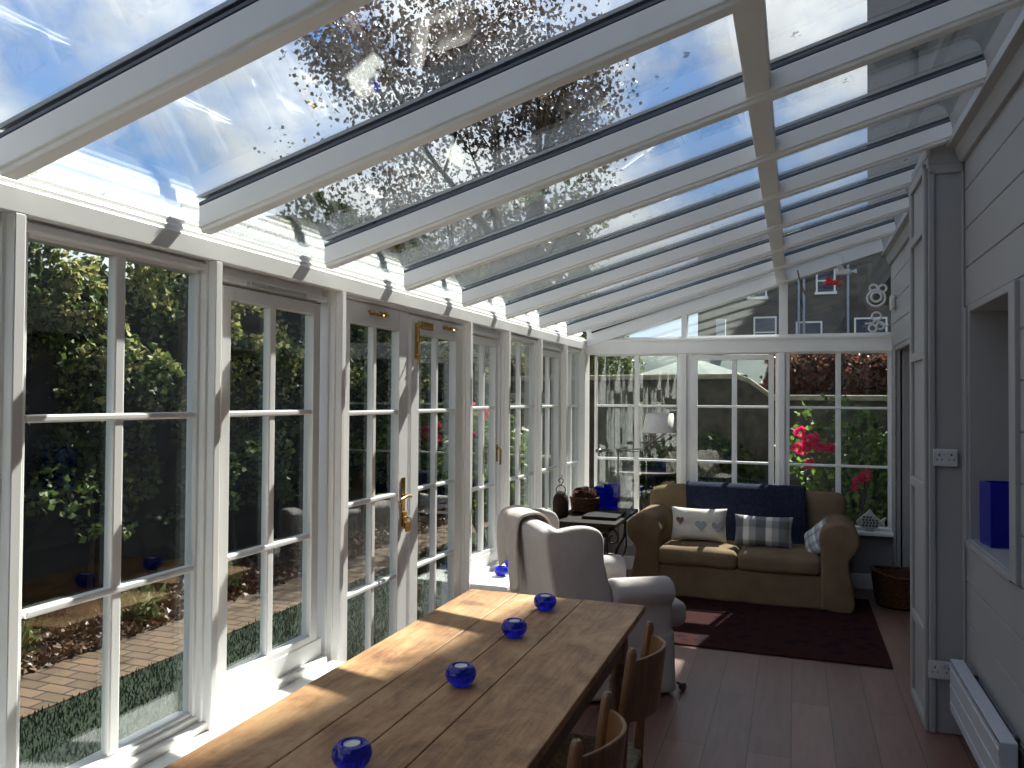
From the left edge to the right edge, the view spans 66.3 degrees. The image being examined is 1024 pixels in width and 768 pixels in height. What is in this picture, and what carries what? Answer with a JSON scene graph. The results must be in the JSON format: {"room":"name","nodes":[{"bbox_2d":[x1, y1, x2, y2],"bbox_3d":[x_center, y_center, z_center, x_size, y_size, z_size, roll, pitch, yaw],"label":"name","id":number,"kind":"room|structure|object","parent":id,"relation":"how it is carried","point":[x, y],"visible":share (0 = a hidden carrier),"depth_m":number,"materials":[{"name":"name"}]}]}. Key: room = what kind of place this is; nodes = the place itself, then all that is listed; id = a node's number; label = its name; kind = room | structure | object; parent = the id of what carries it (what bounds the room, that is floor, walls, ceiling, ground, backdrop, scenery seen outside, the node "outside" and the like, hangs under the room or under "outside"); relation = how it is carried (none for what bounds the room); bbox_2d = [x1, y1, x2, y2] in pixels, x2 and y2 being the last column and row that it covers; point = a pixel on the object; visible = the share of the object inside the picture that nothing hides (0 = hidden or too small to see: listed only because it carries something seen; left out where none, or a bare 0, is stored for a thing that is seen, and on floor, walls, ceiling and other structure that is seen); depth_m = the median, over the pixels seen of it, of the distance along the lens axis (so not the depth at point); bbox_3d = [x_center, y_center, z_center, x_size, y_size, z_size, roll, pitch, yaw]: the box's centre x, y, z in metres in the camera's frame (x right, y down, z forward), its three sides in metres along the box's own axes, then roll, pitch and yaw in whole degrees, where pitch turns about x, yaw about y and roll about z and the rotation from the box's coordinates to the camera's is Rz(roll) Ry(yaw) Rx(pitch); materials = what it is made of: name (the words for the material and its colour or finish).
{"room":"sunroom","nodes":[
{"label":"sunroom","id":0,"kind":"room"},
{"bbox_2d":[0,0,1023,346],"bbox_3d":[0.485,-0.927,3.156,2.810,0.964,8.830,0,-1,20],"label":"rafters","id":1,"kind":"structure","parent":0,"point":[231,35],"depth_m":2.95,"materials":[{"name":"white paint"}]},
{"bbox_2d":[0,175,586,349],"bbox_3d":[-0.825,-0.477,3.577,0.180,0.124,8.750,0,-1,20],"label":"beam","id":2,"kind":"structure","parent":1,"relation":"attached to","point":[43,201],"depth_m":2.72,"materials":[{"name":"white paint"}]},
{"bbox_2d":[824,275,842,284],"bbox_3d":[2.793,-0.941,6.816,0.151,0.162,0.070,0,-1,20],"label":"bird ornament","id":3,"kind":"object","parent":1,"relation":"hanging from","point":[828,281],"visible":1,"depth_m":6.80,"materials":[{"name":"red ceramic"}]},
{"bbox_2d":[834,264,856,274],"bbox_3d":[2.883,-1.024,6.775,0.178,0.166,0.082,0,-1,20],"label":"bird ornament","id":4,"kind":"object","parent":1,"relation":"hanging from","point":[841,270],"visible":1,"depth_m":6.76,"materials":[{"name":"white ceramic"}]},
{"bbox_2d":[866,284,887,306],"bbox_3d":[3.126,-0.846,6.716,0.170,0.380,0.020,0,-1,20],"label":"ornament","id":5,"kind":"object","parent":1,"relation":"hanging from","point":[877,290],"visible":1,"depth_m":6.71,"materials":[{"name":"white ceramic"}]},
{"bbox_2d":[865,306,887,332],"bbox_3d":[3.112,-0.552,6.693,0.182,0.229,0.018,0,-1,20],"label":"ornament","id":6,"kind":"object","parent":5,"relation":"hanging from","point":[876,312],"visible":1,"depth_m":6.69,"materials":[{"name":"white ceramic"}]},
{"bbox_2d":[441,532,604,605],"bbox_3d":[-0.763,1.540,3.513,0.380,0.580,8.750,0,-1,20],"label":"wall","id":7,"kind":"structure","parent":0,"point":[443,588],"depth_m":4.95,"materials":[{"name":"white paint"}]},
{"bbox_2d":[19,221,206,767],"bbox_3d":[-1.222,0.376,2.425,0.115,1.631,0.694,0,-1,20],"label":"window","id":8,"kind":"structure","parent":7,"relation":"in","point":[141,747],"depth_m":2.41,"materials":[{"name":"white paint"}]},
{"bbox_2d":[139,660,344,767],"bbox_3d":[-1.488,1.189,1.416,0.440,0.035,4.300,0,-1,20],"label":"window sill","id":9,"kind":"structure","parent":7,"relation":"on","point":[188,746],"depth_m":2.81,"materials":[{"name":"white paint"}]},
{"bbox_2d":[0,212,28,767],"bbox_3d":[-1.329,0.368,2.061,0.100,1.631,0.108,0,-1,20],"label":"post","id":10,"kind":"object","parent":9,"relation":"on","point":[13,234],"visible":1,"depth_m":2.03,"materials":[{"name":"white paint"}]},
{"bbox_2d":[182,260,221,729],"bbox_3d":[-1.074,0.383,2.767,0.100,1.631,0.108,0,-1,20],"label":"post","id":11,"kind":"object","parent":9,"relation":"on","point":[208,302],"visible":0.69,"depth_m":2.73,"materials":[{"name":"white paint"}]},
{"bbox_2d":[216,266,327,722],"bbox_3d":[-0.969,0.390,3.125,0.115,1.631,0.685,0,-1,20],"label":"window","id":12,"kind":"structure","parent":7,"relation":"in","point":[240,686],"depth_m":3.11,"materials":[{"name":"white paint"}]},
{"bbox_2d":[245,281,306,297],"bbox_3d":[-0.930,-0.374,3.119,0.028,0.020,0.380,0,-1,20],"label":"vent","id":13,"kind":"object","parent":12,"relation":"attached to","point":[265,286],"depth_m":3.11,"materials":[{"name":"white plastic"}]},
{"bbox_2d":[342,299,411,661],"bbox_3d":[-0.671,0.643,3.860,0.106,2.063,0.690,0,-1,20],"label":"door","id":14,"kind":"structure","parent":7,"relation":"in","point":[373,317],"depth_m":3.97,"materials":[{"name":"white paint"}]},
{"bbox_2d":[346,293,465,324],"bbox_3d":[-0.593,0.669,4.204,0.170,2.148,1.530,0,-1,20],"label":"door frame","id":15,"kind":"structure","parent":7,"relation":"attached to","point":[348,296],"depth_m":4.17,"materials":[{"name":"white paint"}]},
{"bbox_2d":[406,315,461,625],"bbox_3d":[-0.433,0.660,4.542,0.090,2.056,0.691,0,-1,20],"label":"door","id":16,"kind":"structure","parent":7,"relation":"in","point":[418,326],"depth_m":4.54,"materials":[{"name":"white paint"}]},
{"bbox_2d":[442,563,509,591],"bbox_3d":[0.257,1.289,6.250,0.440,0.035,2.920,0,-1,20],"label":"window sill","id":17,"kind":"structure","parent":7,"relation":"on","point":[489,581],"depth_m":4.92,"materials":[{"name":"white paint"}]},
{"bbox_2d":[494,565,507,575],"bbox_3d":[-0.071,1.217,5.105,0.095,0.060,0.095,0,-1,20],"label":"glass bowl","id":18,"kind":"object","parent":17,"relation":"on","point":[500,570],"visible":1,"depth_m":5.07,"materials":[{"name":"blue glass"}]},
{"bbox_2d":[495,331,510,522],"bbox_3d":[-0.061,0.441,5.575,0.100,1.631,0.108,0,-1,20],"label":"post","id":19,"kind":"object","parent":17,"relation":"on","point":[504,344],"visible":0.56,"depth_m":5.54,"materials":[{"name":"white paint"}]},
{"bbox_2d":[528,339,542,508],"bbox_3d":[0.195,0.456,6.283,0.100,1.631,0.108,0,-1,20],"label":"post","id":20,"kind":"object","parent":17,"relation":"on","point":[537,347],"visible":0.46,"depth_m":6.25,"materials":[{"name":"white paint"}]},
{"bbox_2d":[558,345,567,494],"bbox_3d":[0.445,0.470,6.976,0.100,1.631,0.108,0,-1,20],"label":"post","id":21,"kind":"object","parent":17,"relation":"on","point":[563,355],"visible":0.52,"depth_m":6.94,"materials":[{"name":"white paint"}]},
{"bbox_2d":[574,349,589,489],"bbox_3d":[0.682,0.487,7.634,0.100,1.645,0.180,0,-1,20],"label":"post","id":22,"kind":"object","parent":17,"relation":"on","point":[584,359],"visible":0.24,"depth_m":7.55,"materials":[{"name":"white paint"}]},
{"bbox_2d":[471,325,501,580],"bbox_3d":[-0.206,0.434,5.233,0.118,1.631,0.560,0,-1,20],"label":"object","id":23,"kind":"structure","parent":7,"relation":"in","point":[484,560],"depth_m":5.29,"materials":[{"name":"white paint"}]},
{"bbox_2d":[510,334,536,508],"bbox_3d":[0.046,0.449,5.937,0.115,1.631,0.695,0,-1,20],"label":"window","id":24,"kind":"structure","parent":7,"relation":"in","point":[519,340],"depth_m":5.93,"materials":[{"name":"white paint"}]},
{"bbox_2d":[542,341,562,509],"bbox_3d":[0.298,0.463,6.635,0.115,1.631,0.660,0,-1,20],"label":"window","id":25,"kind":"structure","parent":7,"relation":"in","point":[550,350],"depth_m":6.79,"materials":[{"name":"white paint"}]},
{"bbox_2d":[567,347,581,509],"bbox_3d":[0.536,0.477,7.296,0.115,1.631,0.595,0,-1,20],"label":"window","id":26,"kind":"structure","parent":7,"relation":"in","point":[571,351],"depth_m":7.30,"materials":[{"name":"white paint"}]},
{"bbox_2d":[605,521,891,573],"bbox_3d":[2.271,1.606,7.117,2.920,0.620,0.150,0,-1,20],"label":"wall","id":27,"kind":"structure","parent":0,"point":[873,550],"depth_m":6.76,"materials":[{"name":"grey paint"}]},
{"bbox_2d":[594,354,676,515],"bbox_3d":[1.188,0.481,7.496,0.825,1.569,0.115,0,-1,20],"label":"window","id":28,"kind":"structure","parent":27,"relation":"in","point":[636,405],"depth_m":7.49,"materials":[{"name":"white paint"}]},
{"bbox_2d":[689,352,776,484],"bbox_3d":[2.023,0.483,7.195,0.780,1.564,0.115,0,-1,20],"label":"window","id":29,"kind":"structure","parent":27,"relation":"in","point":[703,356],"depth_m":7.18,"materials":[{"name":"white paint"}]},
{"bbox_2d":[621,555,872,589],"bbox_3d":[2.063,1.699,7.100,2.500,0.130,0.020,0,-1,20],"label":"baseboard","id":30,"kind":"structure","parent":27,"relation":"attached to","point":[859,580],"depth_m":6.76,"materials":[{"name":"white paint"}]},
{"bbox_2d":[626,517,893,536],"bbox_3d":[2.112,1.278,7.117,2.460,0.033,0.230,0,-1,20],"label":"window sill","id":31,"kind":"structure","parent":27,"relation":"on","point":[860,532],"depth_m":6.65,"materials":[{"name":"white paint"}]},
{"bbox_2d":[677,353,692,483],"bbox_3d":[1.617,0.485,7.336,0.140,1.560,0.075,0,-1,20],"label":"post","id":32,"kind":"object","parent":31,"relation":"on","point":[684,360],"visible":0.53,"depth_m":7.31,"materials":[{"name":"white paint"}]},
{"bbox_2d":[775,352,789,485],"bbox_3d":[2.430,0.485,7.043,0.120,1.560,0.075,0,-1,20],"label":"post","id":33,"kind":"object","parent":31,"relation":"on","point":[782,401],"visible":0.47,"depth_m":7.02,"materials":[{"name":"white paint"}]},
{"bbox_2d":[856,509,885,531],"bbox_3d":[3.069,1.167,6.704,0.230,0.184,0.046,0,-1,20],"label":"fish ornament","id":34,"kind":"object","parent":31,"relation":"on","point":[868,521],"visible":1,"depth_m":6.69,"materials":[{"name":"ceramic"}]},
{"bbox_2d":[887,351,891,527],"bbox_3d":[3.268,0.485,6.754,0.058,1.560,0.050,0,-1,20],"label":"post","id":35,"kind":"object","parent":31,"relation":"on","point":[889,417],"visible":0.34,"depth_m":6.74,"materials":[{"name":"white paint"}]},
{"bbox_2d":[786,351,891,531],"bbox_3d":[2.863,0.481,6.892,0.857,1.569,0.115,0,-1,20],"label":"window","id":36,"kind":"structure","parent":27,"relation":"in","point":[837,465],"depth_m":6.88,"materials":[{"name":"white paint"}]},
{"bbox_2d":[570,570,978,767],"bbox_3d":[0.673,1.741,3.044,3.400,0.120,8.850,0,-1,20],"label":"floor","id":37,"kind":"structure","parent":0,"point":[735,709],"depth_m":4.03,"materials":[{"name":"brown wood"}]},
{"bbox_2d":[317,291,345,661],"bbox_3d":[-0.800,0.631,3.526,0.100,2.096,0.108,0,-1,20],"label":"post","id":38,"kind":"object","parent":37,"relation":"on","point":[333,311],"visible":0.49,"depth_m":3.49,"materials":[{"name":"white paint"}]},
{"bbox_2d":[164,589,644,767],"bbox_3d":[-0.201,1.282,2.335,0.790,0.760,2.266,0,-1,20],"label":"dining table","id":39,"kind":"object","parent":37,"relation":"on","point":[527,693],"visible":0.91,"depth_m":2.28,"materials":[{"name":"brown wood"}]},
{"bbox_2d":[331,736,372,767],"bbox_3d":[-0.371,0.860,1.817,0.095,0.060,0.095,0,-1,20],"label":"glass bowl","id":40,"kind":"object","parent":39,"relation":"on","point":[360,756],"visible":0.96,"depth_m":1.79,"materials":[{"name":"blue glass"}]},
{"bbox_2d":[343,739,360,746],"bbox_3d":[-0.371,0.839,1.818,0.039,0.014,0.039,0,-1,20],"label":"tealight","id":41,"kind":"object","parent":40,"relation":"in","point":[349,743],"visible":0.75,"depth_m":1.82,"materials":[{"name":"white wax"}]},
{"bbox_2d":[445,661,476,686],"bbox_3d":[-0.153,0.871,2.350,0.095,0.060,0.095,0,-1,20],"label":"glass bowl","id":42,"kind":"object","parent":39,"relation":"on","point":[457,677],"visible":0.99,"depth_m":2.32,"materials":[{"name":"blue glass"}]},
{"bbox_2d":[501,618,526,637],"bbox_3d":[0.008,0.881,2.829,0.095,0.060,0.095,0,-1,20],"label":"glass bowl","id":43,"kind":"object","parent":39,"relation":"on","point":[510,629],"visible":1,"depth_m":2.79,"materials":[{"name":"blue glass"}]},
{"bbox_2d":[533,593,556,610],"bbox_3d":[0.135,0.888,3.192,0.095,0.060,0.095,0,-1,20],"label":"glass bowl","id":44,"kind":"object","parent":39,"relation":"on","point":[542,603],"visible":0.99,"depth_m":3.16,"materials":[{"name":"blue glass"}]},
{"bbox_2d":[459,322,472,594],"bbox_3d":[-0.300,0.660,4.913,0.100,2.096,0.108,0,-1,20],"label":"post","id":45,"kind":"object","parent":37,"relation":"on","point":[467,329],"visible":0.37,"depth_m":4.88,"materials":[{"name":"white paint"}]},
{"bbox_2d":[567,691,626,767],"bbox_3d":[0.020,1.212,1.882,0.509,0.886,0.392,0,-1,20],"label":"dining chair","id":46,"kind":"object","parent":37,"relation":"on","point":[610,740],"visible":1,"depth_m":1.78,"materials":[{"name":"brown wood"}]},
{"bbox_2d":[558,508,637,556],"bbox_3d":[0.640,1.368,6.014,0.500,0.737,0.860,0,-1,20],"label":"table","id":47,"kind":"object","parent":37,"relation":"on","point":[573,519],"visible":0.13,"depth_m":5.74,"materials":[{"name":"black metal"}]},
{"bbox_2d":[553,475,568,516],"bbox_3d":[0.366,0.837,5.890,0.120,0.314,0.120,0,-1,20],"label":"lantern","id":48,"kind":"object","parent":47,"relation":"on","point":[560,499],"visible":0.99,"depth_m":5.84,"materials":[{"name":"wicker"}]},
{"bbox_2d":[569,495,600,513],"bbox_3d":[0.571,0.938,6.133,0.246,0.125,0.246,1,-1,-16],"label":"basket","id":49,"kind":"object","parent":47,"relation":"on","point":[578,505],"visible":0.91,"depth_m":6.04,"materials":[{"name":"brown wicker"}]},
{"bbox_2d":[594,486,603,508],"bbox_3d":[0.713,0.921,6.380,0.085,0.170,0.085,0,-1,17],"label":"glass vase","id":50,"kind":"object","parent":47,"relation":"on","point":[600,489],"visible":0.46,"depth_m":6.33,"materials":[{"name":"blue glass"}]},
{"bbox_2d":[582,510,625,519],"bbox_3d":[0.693,0.985,5.897,0.260,0.022,0.340,0,-1,20],"label":"book","id":51,"kind":"object","parent":47,"relation":"on","point":[598,514],"visible":0.99,"depth_m":5.81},
{"bbox_2d":[604,483,619,508],"bbox_3d":[0.810,0.908,6.345,0.115,0.195,0.085,0,-1,20],"label":"glass vase","id":52,"kind":"object","parent":47,"relation":"on","point":[611,491],"visible":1,"depth_m":6.31,"materials":[{"name":"blue glass"}]},
{"bbox_2d":[513,508,686,700],"bbox_3d":[0.491,1.234,4.543,0.911,0.945,0.774,1,-1,-17],"label":"armchair","id":53,"kind":"object","parent":37,"relation":"on","point":[571,562],"visible":0.43,"depth_m":4.22,"materials":[{"name":"fabric"}]},
{"bbox_2d":[497,505,551,591],"bbox_3d":[0.087,0.973,4.670,0.278,0.466,0.351,1,-1,-17],"label":"throw blanket","id":54,"kind":"object","parent":53,"relation":"on","point":[509,518],"visible":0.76,"depth_m":4.56,"materials":[{"name":"white fabric"}]},
{"bbox_2d":[672,598,685,626],"bbox_3d":[0.580,1.291,4.570,0.723,0.177,0.533,1,-1,-17],"label":"seat cushion","id":55,"kind":"object","parent":53,"relation":"on","point":[678,607],"depth_m":4.41,"materials":[{"name":"white fabric"}]},
{"bbox_2d":[546,621,665,767],"bbox_3d":[0.234,1.225,2.506,0.509,0.886,0.392,0,-1,20],"label":"dining chair","id":56,"kind":"object","parent":37,"relation":"on","point":[642,677],"visible":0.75,"depth_m":2.38,"materials":[{"name":"brown wood"}]},
{"bbox_2d":[595,413,676,554],"bbox_3d":[1.072,1.002,6.802,0.711,1.500,0.300,0,-1,20],"label":"floor lamp","id":57,"kind":"object","parent":37,"relation":"on","point":[664,423],"visible":0.73,"depth_m":6.66,"materials":[{"name":"metal"}]},
{"bbox_2d":[626,484,859,613],"bbox_3d":[1.936,1.328,6.615,1.792,0.858,0.880,0,-1,21],"label":"sofa","id":58,"kind":"object","parent":37,"relation":"on","point":[796,577],"visible":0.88,"depth_m":6.25,"materials":[{"name":"beige fabric"}]},
{"bbox_2d":[671,506,726,542],"bbox_3d":[1.580,1.187,6.632,0.464,0.275,0.169,0,-1,21],"label":"cushion","id":59,"kind":"object","parent":58,"relation":"on","point":[688,523],"visible":1,"depth_m":6.58,"materials":[{"name":"beige fabric"}]},
{"bbox_2d":[659,538,742,569],"bbox_3d":[1.604,1.407,6.633,0.643,0.173,0.677,0,-1,21],"label":"seat cushion","id":60,"kind":"object","parent":58,"relation":"on","point":[677,554],"depth_m":6.36,"materials":[{"name":"beige fabric"}]},
{"bbox_2d":[686,481,806,544],"bbox_3d":[2.042,1.113,6.866,1.021,0.466,0.407,0,-1,21],"label":"throw blanket","id":61,"kind":"object","parent":58,"relation":"on","point":[760,500],"visible":0.7,"depth_m":6.78,"materials":[{"name":"blue fabric"}]},
{"bbox_2d":[734,514,792,548],"bbox_3d":[2.057,1.206,6.422,0.461,0.248,0.161,0,-1,22],"label":"cushion","id":62,"kind":"object","parent":58,"relation":"on","point":[750,530],"visible":1,"depth_m":6.37,"materials":[{"name":"fabric"}]},
{"bbox_2d":[737,543,820,575],"bbox_3d":[2.194,1.407,6.409,0.642,0.173,0.675,0,-1,21],"label":"seat cushion","id":63,"kind":"object","parent":58,"relation":"on","point":[752,560],"depth_m":6.14,"materials":[{"name":"beige fabric"}]},
{"bbox_2d":[804,517,827,554],"bbox_3d":[2.428,1.235,6.223,0.162,0.359,0.367,1,-1,-28],"label":"cushion","id":64,"kind":"object","parent":58,"relation":"on","point":[811,537],"visible":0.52,"depth_m":6.19,"materials":[{"name":"fabric"}]},
{"bbox_2d":[672,596,892,669],"bbox_3d":[1.785,1.733,5.830,1.720,0.012,1.735,0,-1,20],"label":"rug","id":65,"kind":"object","parent":37,"relation":"on","point":[855,638],"visible":0.58,"depth_m":5.44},
{"bbox_2d":[870,565,909,611],"bbox_3d":[3.092,1.608,6.209,0.469,0.293,0.469,0,-1,9],"label":"basket","id":66,"kind":"object","parent":37,"relation":"on","point":[891,584],"visible":0.59,"depth_m":6.10,"materials":[{"name":"brown wicker"}]},
{"bbox_2d":[891,79,1023,767],"bbox_3d":[1.822,0.156,2.662,0.060,3.050,8.850,0,-1,20],"label":"wall","id":67,"kind":"structure","parent":0,"point":[994,170],"depth_m":3.27,"materials":[{"name":"grey paint"}]},
{"bbox_2d":[585,333,891,354],"bbox_3d":[2.005,-0.360,7.203,2.720,0.150,0.105,0,-1,20],"label":"beam","id":68,"kind":"structure","parent":67,"relation":"attached to","point":[878,341],"depth_m":7.11,"materials":[{"name":"white paint"}]},
{"bbox_2d":[681,315,687,336],"bbox_3d":[1.624,-0.559,7.363,0.055,0.270,0.090,0,-1,20],"label":"post","id":69,"kind":"object","parent":68,"relation":"on","point":[684,319],"visible":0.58,"depth_m":7.32,"materials":[{"name":"white paint"}]},
{"bbox_2d":[779,282,787,334],"bbox_3d":[2.448,-0.692,7.069,0.075,0.535,0.090,0,-1,20],"label":"post","id":70,"kind":"object","parent":68,"relation":"on","point":[783,288],"visible":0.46,"depth_m":7.03,"materials":[{"name":"white paint"}]},
{"bbox_2d":[788,332,890,334],"bbox_3d":[2.874,-0.806,6.910,0.835,0.750,0.028,0,-1,20],"label":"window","id":71,"kind":"structure","parent":68,"relation":"on","point":[874,332],"depth_m":6.89,"materials":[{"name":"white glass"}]},
{"bbox_2d":[900,347,909,566],"bbox_3d":[3.081,0.698,5.562,0.380,2.090,1.980,0,-1,20],"label":"wall recess","id":72,"kind":"structure","parent":67,"relation":"attached to","point":[905,358],"depth_m":6.50,"materials":[{"name":"grey paint"}]},
{"bbox_2d":[909,143,966,735],"bbox_3d":[2.207,0.260,4.083,0.180,2.900,0.532,0,-1,20],"label":"pillar","id":73,"kind":"structure","parent":67,"relation":"attached to","point":[937,189],"depth_m":3.85,"materials":[{"name":"grey paint"}]},
{"bbox_2d":[928,660,949,679],"bbox_3d":[2.090,1.392,3.811,0.120,0.088,0.014,0,-1,20],"label":"wall socket","id":74,"kind":"object","parent":67,"relation":"attached to","point":[936,669],"visible":0.83,"depth_m":3.81,"materials":[{"name":"white plastic"}]},
{"bbox_2d":[933,449,957,466],"bbox_3d":[2.114,0.359,3.823,0.105,0.085,0.014,0,-1,20],"label":"wall socket","id":75,"kind":"object","parent":67,"relation":"attached to","point":[941,457],"visible":1,"depth_m":3.82,"materials":[{"name":"white plastic"}]},
{"bbox_2d":[881,5,1023,264],"bbox_3d":[1.758,-1.224,2.661,0.099,0.229,8.750,0,-1,20],"label":"trim","id":76,"kind":"structure","parent":67,"relation":"attached to","point":[976,109],"depth_m":3.15,"materials":[{"name":"grey paint"}]},
{"bbox_2d":[949,659,1023,767],"bbox_3d":[1.943,1.481,3.227,0.093,0.382,0.998,0,-1,20],"label":"radiator","id":77,"kind":"object","parent":67,"relation":"attached to","point":[989,740],"visible":1,"depth_m":3.14,"materials":[{"name":"metal"}]},
{"bbox_2d":[964,280,1021,585],"bbox_3d":[2.165,0.187,3.271,0.328,1.145,0.930,0,-1,20],"label":"wall niche","id":78,"kind":"object","parent":67,"relation":"attached to","point":[992,446],"visible":0.96,"depth_m":3.69,"materials":[{"name":"grey paint"}]},
{"bbox_2d":[979,480,1008,548],"bbox_3d":[2.217,0.587,3.537,0.150,0.285,0.150,0,-1,14],"label":"box","id":79,"kind":"object","parent":78,"relation":"in","point":[993,495],"visible":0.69,"depth_m":3.48,"materials":[{"name":"blue"}]},
{"label":"outside","id":80,"kind":"structure","parent":0,"visible":0},
{"bbox_2d":[19,507,552,767],"bbox_3d":[8.133,2.437,22.534,80.000,0.500,72.000,0,-1,20],"label":"ground","id":81,"kind":"structure","parent":80,"point":[62,749],"depth_m":4.47,"materials":[{"name":"green plant"}]},
{"bbox_2d":[20,494,477,673],"bbox_3d":[-3.026,1.831,7.434,1.800,0.020,18.000,0,-1,20],"label":"flower bed","id":82,"kind":"object","parent":81,"relation":"on","point":[169,598],"depth_m":5.77,"materials":[{"name":"soil"}]},
{"bbox_2d":[21,616,52,654],"bbox_3d":[-3.227,1.624,5.064,0.420,0.310,0.418,0,-1,20],"label":"clump","id":83,"kind":"object","parent":82,"relation":"on","point":[28,635],"visible":0.29,"depth_m":5.08,"materials":[{"name":"green plant"}]},
{"bbox_2d":[120,582,167,624],"bbox_3d":[-2.818,1.637,5.879,0.457,0.330,0.304,1,-1,-32],"label":"clump","id":84,"kind":"object","parent":82,"relation":"on","point":[144,597],"visible":0.84,"depth_m":5.87,"materials":[{"name":"green plant"}]},
{"bbox_2d":[227,561,243,590],"bbox_3d":[-2.537,1.659,6.831,0.431,0.315,0.345,1,-1,-18],"label":"clump","id":85,"kind":"object","parent":82,"relation":"on","point":[232,580],"visible":0.24,"depth_m":6.80,"materials":[{"name":"green plant"}]},
{"bbox_2d":[20,497,488,674],"bbox_3d":[-2.554,1.791,7.266,1.028,0.178,12.104,0,-1,20],"label":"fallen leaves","id":86,"kind":"object","parent":82,"relation":"on","point":[356,545],"visible":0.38,"depth_m":6.04,"materials":[{"name":"brown plant"}]},
{"bbox_2d":[288,540,302,564],"bbox_3d":[-2.024,1.687,7.944,0.433,0.326,0.462,0,-1,20],"label":"clump","id":87,"kind":"object","parent":82,"relation":"on","point":[300,544],"visible":0.05,"depth_m":7.88,"materials":[{"name":"green plant"}]},
{"bbox_2d":[20,515,487,719],"bbox_3d":[-1.888,1.831,7.024,0.620,0.012,18.000,0,-1,20],"label":"garden path","id":88,"kind":"structure","parent":81,"relation":"on","point":[69,676],"depth_m":5.28,"materials":[{"name":"brick"}]},
{"bbox_2d":[22,171,528,621],"bbox_3d":[-2.885,-0.260,8.482,2.116,4.368,16.511,0,-1,20],"label":"hedge","id":89,"kind":"object","parent":81,"relation":"on","point":[64,505],"visible":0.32,"depth_m":6.84,"materials":[{"name":"green plant"}]},
{"bbox_2d":[380,187,456,257],"bbox_3d":[-3.197,-1.226,18.543,4.265,6.559,4.324,0,-1,39],"label":"tree","id":90,"kind":"object","parent":81,"relation":"on","point":[388,189],"visible":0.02,"depth_m":18.17,"materials":[{"name":"green plant"}]},
{"bbox_2d":[253,0,642,381],"bbox_3d":[-1.108,-2.833,13.663,6.439,9.609,7.562,1,-1,-20],"label":"tree","id":91,"kind":"object","parent":81,"relation":"on","point":[535,202],"visible":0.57,"depth_m":12.38,"materials":[{"name":"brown plant"}]},
{"bbox_2d":[437,398,544,546],"bbox_3d":[-0.297,1.018,9.143,1.334,1.751,1.299,0,-1,20],"label":"rose bush","id":92,"kind":"object","parent":81,"relation":"on","point":[443,465],"visible":0.3,"depth_m":8.96,"materials":[{"name":"green plant"}]},
{"bbox_2d":[444,175,627,375],"bbox_3d":[0.449,-1.591,18.613,4.623,7.383,5.351,0,-1,6],"label":"tree","id":93,"kind":"object","parent":81,"relation":"on","point":[566,244],"visible":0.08,"depth_m":18.64,"materials":[{"name":"green plant"}]},
{"bbox_2d":[572,335,646,375],"bbox_3d":[1.360,0.400,13.842,2.226,3.179,1.746,0,-1,20],"label":"shrub","id":94,"kind":"object","parent":81,"relation":"on","point":[607,365],"visible":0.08,"depth_m":13.48,"materials":[{"name":"green plant"}]},
{"bbox_2d":[610,467,676,508],"bbox_3d":[1.857,1.571,10.888,1.000,0.737,1.000,0,-1,20],"label":"garden table","id":95,"kind":"object","parent":81,"relation":"on","point":[653,473],"visible":0.64,"depth_m":10.75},
{"bbox_2d":[574,319,775,394],"bbox_3d":[5.198,0.194,23.975,8.300,4.000,5.370,0,-1,20],"label":"outbuilding","id":96,"kind":"structure","parent":81,"relation":"on","point":[753,369],"depth_m":21.81,"materials":[{"name":"paint"}]},
{"bbox_2d":[640,361,746,376],"bbox_3d":[3.021,0.761,13.143,1.758,2.440,1.758,0,-1,20],"label":"parasol","id":97,"kind":"object","parent":81,"relation":"on","point":[704,367],"visible":0.23,"depth_m":12.64,"materials":[{"name":"fabric"}]},
{"bbox_2d":[629,428,767,502],"bbox_3d":[2.622,1.273,11.057,1.921,1.363,0.967,0,-1,20],"label":"shrub","id":98,"kind":"object","parent":81,"relation":"on","point":[664,450],"visible":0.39,"depth_m":10.86,"materials":[{"name":"green plant"}]},
{"bbox_2d":[511,374,886,521],"bbox_3d":[2.810,0.902,11.791,5.880,2.105,0.420,0,-1,20],"label":"wall","id":99,"kind":"structure","parent":81,"relation":"on","point":[615,424],"depth_m":11.80,"materials":[{"name":"stone"}]},
{"bbox_2d":[698,234,890,335],"bbox_3d":[17.466,-1.921,35.137,17.000,8.800,8.130,0,-1,20],"label":"house","id":100,"kind":"structure","parent":81,"relation":"on","point":[843,307],"depth_m":32.78,"materials":[{"name":"grey stone"}]},
{"bbox_2d":[758,353,875,394],"bbox_3d":[4.968,0.662,12.418,2.057,2.650,1.347,0,-1,24],"label":"shrub","id":101,"kind":"object","parent":81,"relation":"on","point":[810,374],"visible":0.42,"depth_m":12.13,"materials":[{"name":"red plant"}]},
{"bbox_2d":[774,393,887,526],"bbox_3d":[3.325,0.990,8.044,1.340,1.815,0.703,0,-1,20],"label":"rose bush","id":102,"kind":"object","parent":81,"relation":"on","point":[858,479],"visible":0.7,"depth_m":7.95,"materials":[{"name":"green plant"}]},
{"bbox_2d":[825,420,887,526],"bbox_3d":[4.795,1.255,10.241,1.327,1.612,0.972,0,-1,20],"label":"shrub","id":103,"kind":"object","parent":81,"relation":"on","point":[862,447],"visible":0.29,"depth_m":10.18,"materials":[{"name":"green plant"}]},
{"bbox_2d":[841,353,886,394],"bbox_3d":[5.468,0.693,11.834,1.106,2.568,1.122,0,-1,20],"label":"shrub","id":104,"kind":"object","parent":81,"relation":"on","point":[861,375],"visible":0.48,"depth_m":11.58,"materials":[{"name":"red plant"}]},
{"bbox_2d":[867,0,1004,305],"bbox_3d":[4.908,-10.261,2.110,6.200,24.100,18.900,0,-1,20],"label":"house","id":105,"kind":"structure","parent":81,"relation":"on","point":[972,39],"depth_m":7.63,"materials":[{"name":"stone"}]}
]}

